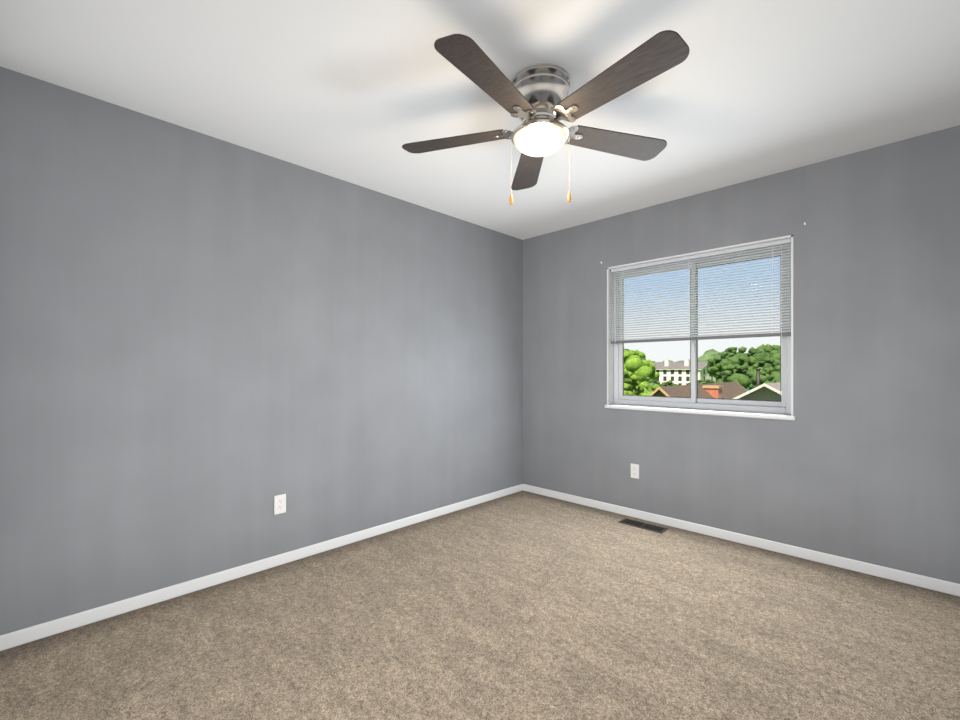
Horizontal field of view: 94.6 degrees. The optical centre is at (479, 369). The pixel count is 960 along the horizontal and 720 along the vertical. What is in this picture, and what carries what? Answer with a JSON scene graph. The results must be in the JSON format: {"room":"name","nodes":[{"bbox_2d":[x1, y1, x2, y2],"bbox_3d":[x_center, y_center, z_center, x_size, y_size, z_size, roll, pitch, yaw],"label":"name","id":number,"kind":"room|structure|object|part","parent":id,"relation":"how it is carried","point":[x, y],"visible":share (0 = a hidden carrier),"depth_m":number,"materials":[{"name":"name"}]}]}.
{"room":"empty bedroom","nodes":[
{"label":"empty bedroom","id":0,"kind":"room"},
{"bbox_2d":[0,66,522,634],"bbox_3d":[-0.931,-0.049,3.109,0.160,2.470,4.020,0,0,44],"label":"wall","id":1,"kind":"structure","parent":0,"point":[210,346],"depth_m":2.43,"materials":[{"name":"grey paint"}]},
{"bbox_2d":[0,484,522,650],"bbox_3d":[-0.869,1.153,3.048,0.014,0.066,3.700,0,0,44],"label":"baseboard","id":2,"kind":"structure","parent":1,"relation":"attached to","point":[40,631],"depth_m":2.42,"materials":[{"name":"white wood"}]},
{"bbox_2d":[274,494,285,514],"bbox_3d":[-1.216,0.817,2.697,0.009,0.114,0.070,0,0,44],"label":"electrical outlet","id":3,"kind":"object","parent":1,"relation":"attached to","point":[279,504],"visible":1,"depth_m":2.69,"materials":[{"name":"white plastic"}]},
{"bbox_2d":[0,490,959,719],"bbox_3d":[0.270,1.246,1.933,3.520,0.120,4.020,0,0,44],"label":"floor","id":4,"kind":"structure","parent":0,"point":[522,605],"depth_m":1.95,"materials":[{"name":"beige carpet"}]},
{"bbox_2d":[618,518,668,533],"bbox_3d":[1.241,1.183,3.376,0.340,0.014,0.130,0,0,44],"label":"floor vent","id":5,"kind":"object","parent":4,"relation":"in","point":[646,526],"visible":1,"depth_m":3.37,"materials":[{"name":"brown metal"}]},
{"bbox_2d":[0,0,959,239],"bbox_3d":[0.270,-1.359,1.933,3.520,0.150,4.020,0,0,44],"label":"ceiling","id":6,"kind":"structure","parent":0,"point":[359,92],"depth_m":1.97,"materials":[{"name":"white paint"}]},
{"bbox_2d":[402,30,689,204],"bbox_3d":[0.271,-1.010,1.952,1.270,0.547,1.273,0,0,44],"label":"ceiling fan","id":7,"kind":"object","parent":6,"relation":"hanging from","point":[538,101],"visible":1,"depth_m":1.87,"materials":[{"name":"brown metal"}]},
{"bbox_3d":[0.269,-1.011,1.988,0.240,0.066,0.240,0,0,44],"label":"light globe","id":8,"kind":"part","parent":7,"relation":"part of","materials":[{"name":"beige glass"}]},
{"bbox_2d":[523,125,959,583],"bbox_3d":[1.620,-0.049,3.312,3.200,2.470,0.160,0,0,44],"label":"wall","id":9,"kind":"structure","parent":0,"point":[858,458],"depth_m":2.75,"materials":[{"name":"grey paint"}]},
{"bbox_2d":[631,463,638,478],"bbox_3d":[1.244,0.813,3.562,0.070,0.114,0.009,0,0,44],"label":"electrical outlet","id":10,"kind":"object","parent":9,"relation":"attached to","point":[634,470],"visible":1,"depth_m":3.56,"materials":[{"name":"white plastic"}]},
{"bbox_2d":[605,235,795,420],"bbox_3d":[1.584,-0.272,3.332,1.324,1.185,0.182,0,0,44],"label":"window unit","id":11,"kind":"structure","parent":9,"relation":"in","point":[781,247],"depth_m":3.26,"materials":[{"name":"grey plastic"}]},
{"bbox_2d":[523,484,959,596],"bbox_3d":[1.564,1.153,3.245,3.186,0.066,0.014,0,0,44],"label":"baseboard","id":12,"kind":"structure","parent":9,"relation":"attached to","point":[938,585],"depth_m":2.89,"materials":[{"name":"white wood"}]},
{"label":"outside","id":13,"kind":"structure","parent":0,"visible":0},
{"bbox_3d":[104.692,5.436,196.608,520.000,0.500,419.400,0,0,44],"label":"ground","id":14,"kind":"structure","parent":13,"visible":0},
{"bbox_2d":[621,391,634,404],"bbox_3d":[7.852,3.150,23.726,1.917,4.099,1.867,0,0,44],"label":"tree","id":15,"kind":"object","parent":14,"relation":"on","point":[628,393],"depth_m":23.37,"materials":[{"name":"green plant"}]},
{"bbox_2d":[624,367,639,393],"bbox_3d":[8.459,2.469,27.326,2.856,5.469,2.609,0,0,44],"label":"tree","id":16,"kind":"object","parent":14,"relation":"on","point":[633,379],"depth_m":26.45,"materials":[{"name":"green plant"}]},
{"bbox_2d":[624,350,659,385],"bbox_3d":[11.297,1.832,32.981,3.578,6.728,3.365,0,0,44],"label":"tree","id":17,"kind":"object","parent":14,"relation":"on","point":[632,367],"depth_m":31.52,"materials":[{"name":"green plant"}]},
{"bbox_2d":[635,382,659,395],"bbox_3d":[10.556,2.960,28.133,2.263,4.471,2.311,0,0,44],"label":"tree","id":18,"kind":"object","parent":14,"relation":"on","point":[646,388],"depth_m":27.65,"materials":[{"name":"green plant"}]},
{"bbox_2d":[645,378,659,390],"bbox_3d":[26.496,3.216,68.289,3.895,3.972,3.565,0,0,44],"label":"tree","id":19,"kind":"object","parent":14,"relation":"on","point":[651,383],"depth_m":67.59,"materials":[{"name":"green plant"}]},
{"bbox_2d":[658,380,677,386],"bbox_3d":[22.328,3.176,52.727,3.086,4.028,2.759,0,0,44],"label":"tree","id":20,"kind":"object","parent":14,"relation":"on","point":[669,383],"depth_m":52.30,"materials":[{"name":"green plant"}]},
{"bbox_2d":[651,359,715,384],"bbox_3d":[57.118,1.155,125.768,15.294,8.061,13.882,0,0,44],"label":"apartment","id":21,"kind":"structure","parent":14,"relation":"on","point":[678,369],"depth_m":120.89,"materials":[{"name":"white"}]},
{"bbox_2d":[638,382,746,409],"bbox_3d":[11.106,2.928,21.903,7.780,4.517,10.980,0,0,44],"label":"house","id":22,"kind":"structure","parent":14,"relation":"on","point":[670,391],"depth_m":20.76,"materials":[{"name":"beige"}]},
{"bbox_2d":[698,379,713,383],"bbox_3d":[29.236,3.143,57.557,3.595,4.122,3.242,0,0,44],"label":"tree","id":23,"kind":"object","parent":14,"relation":"on","point":[707,381],"depth_m":57.00,"materials":[{"name":"green plant"}]},
{"bbox_2d":[698,349,724,378],"bbox_3d":[81.876,-0.589,149.546,17.845,13.449,15.128,0,0,44],"label":"tree","id":24,"kind":"object","parent":14,"relation":"on","point":[711,353],"depth_m":149.06,"materials":[{"name":"green plant"}]},
{"bbox_2d":[707,352,748,376],"bbox_3d":[33.159,1.363,59.026,5.433,7.675,5.395,0,0,44],"label":"tree","id":25,"kind":"object","parent":14,"relation":"on","point":[726,359],"depth_m":57.96,"materials":[{"name":"green plant"}]},
{"bbox_2d":[714,363,749,388],"bbox_3d":[25.433,2.262,44.299,3.861,5.867,4.174,0,0,44],"label":"tree","id":26,"kind":"object","parent":14,"relation":"on","point":[729,375],"depth_m":43.48,"materials":[{"name":"green plant"}]},
{"bbox_2d":[725,346,755,356],"bbox_3d":[38.289,0.885,65.013,5.721,8.646,5.790,0,0,44],"label":"tree","id":27,"kind":"object","parent":14,"relation":"on","point":[742,349],"depth_m":64.29,"materials":[{"name":"green plant"}]},
{"bbox_2d":[724,382,779,413],"bbox_3d":[15.535,2.849,21.765,10.180,4.673,12.980,0,0,44],"label":"house","id":28,"kind":"structure","parent":14,"relation":"on","point":[762,393],"depth_m":17.53,"materials":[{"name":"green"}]},
{"bbox_2d":[755,368,760,386],"bbox_3d":[12.741,0.840,20.303,0.190,1.820,0.200,0,0,44],"label":"vent pipe","id":29,"kind":"object","parent":28,"relation":"attached to","point":[757,376],"depth_m":20.25,"materials":[{"name":"grey metal"}]},
{"bbox_2d":[747,350,779,373],"bbox_3d":[36.698,1.282,58.199,5.857,7.854,5.643,0,0,44],"label":"tree","id":30,"kind":"object","parent":14,"relation":"on","point":[757,355],"depth_m":56.85,"materials":[{"name":"green plant"}]},
{"bbox_2d":[748,367,779,389],"bbox_3d":[26.660,2.454,41.664,3.516,5.505,3.587,0,0,44],"label":"tree","id":31,"kind":"object","parent":14,"relation":"on","point":[764,375],"depth_m":40.97,"materials":[{"name":"green plant"}]},
{"bbox_2d":[756,344,779,353],"bbox_3d":[42.366,0.679,64.201,6.425,9.044,6.813,0,0,44],"label":"tree","id":32,"kind":"object","parent":14,"relation":"on","point":[762,347],"depth_m":63.16,"materials":[{"name":"green plant"}]},
{"bbox_2d":[763,371,779,383],"bbox_3d":[26.311,2.519,37.869,3.813,5.345,3.545,0,0,44],"label":"tree","id":33,"kind":"object","parent":14,"relation":"on","point":[775,378],"depth_m":37.97,"materials":[{"name":"green plant"}]},
{"bbox_2d":[769,350,779,374],"bbox_3d":[40.289,1.102,58.029,5.855,8.200,5.751,0,0,44],"label":"tree","id":34,"kind":"object","parent":14,"relation":"on","point":[775,354],"depth_m":57.83,"materials":[{"name":"green plant"}]},
{"bbox_2d":[774,365,779,371],"bbox_3d":[37.843,1.429,51.616,5.808,7.544,5.740,0,0,44],"label":"tree","id":35,"kind":"object","parent":14,"relation":"on","point":[776,368],"depth_m":52.33,"materials":[{"name":"green plant"}]}
]}

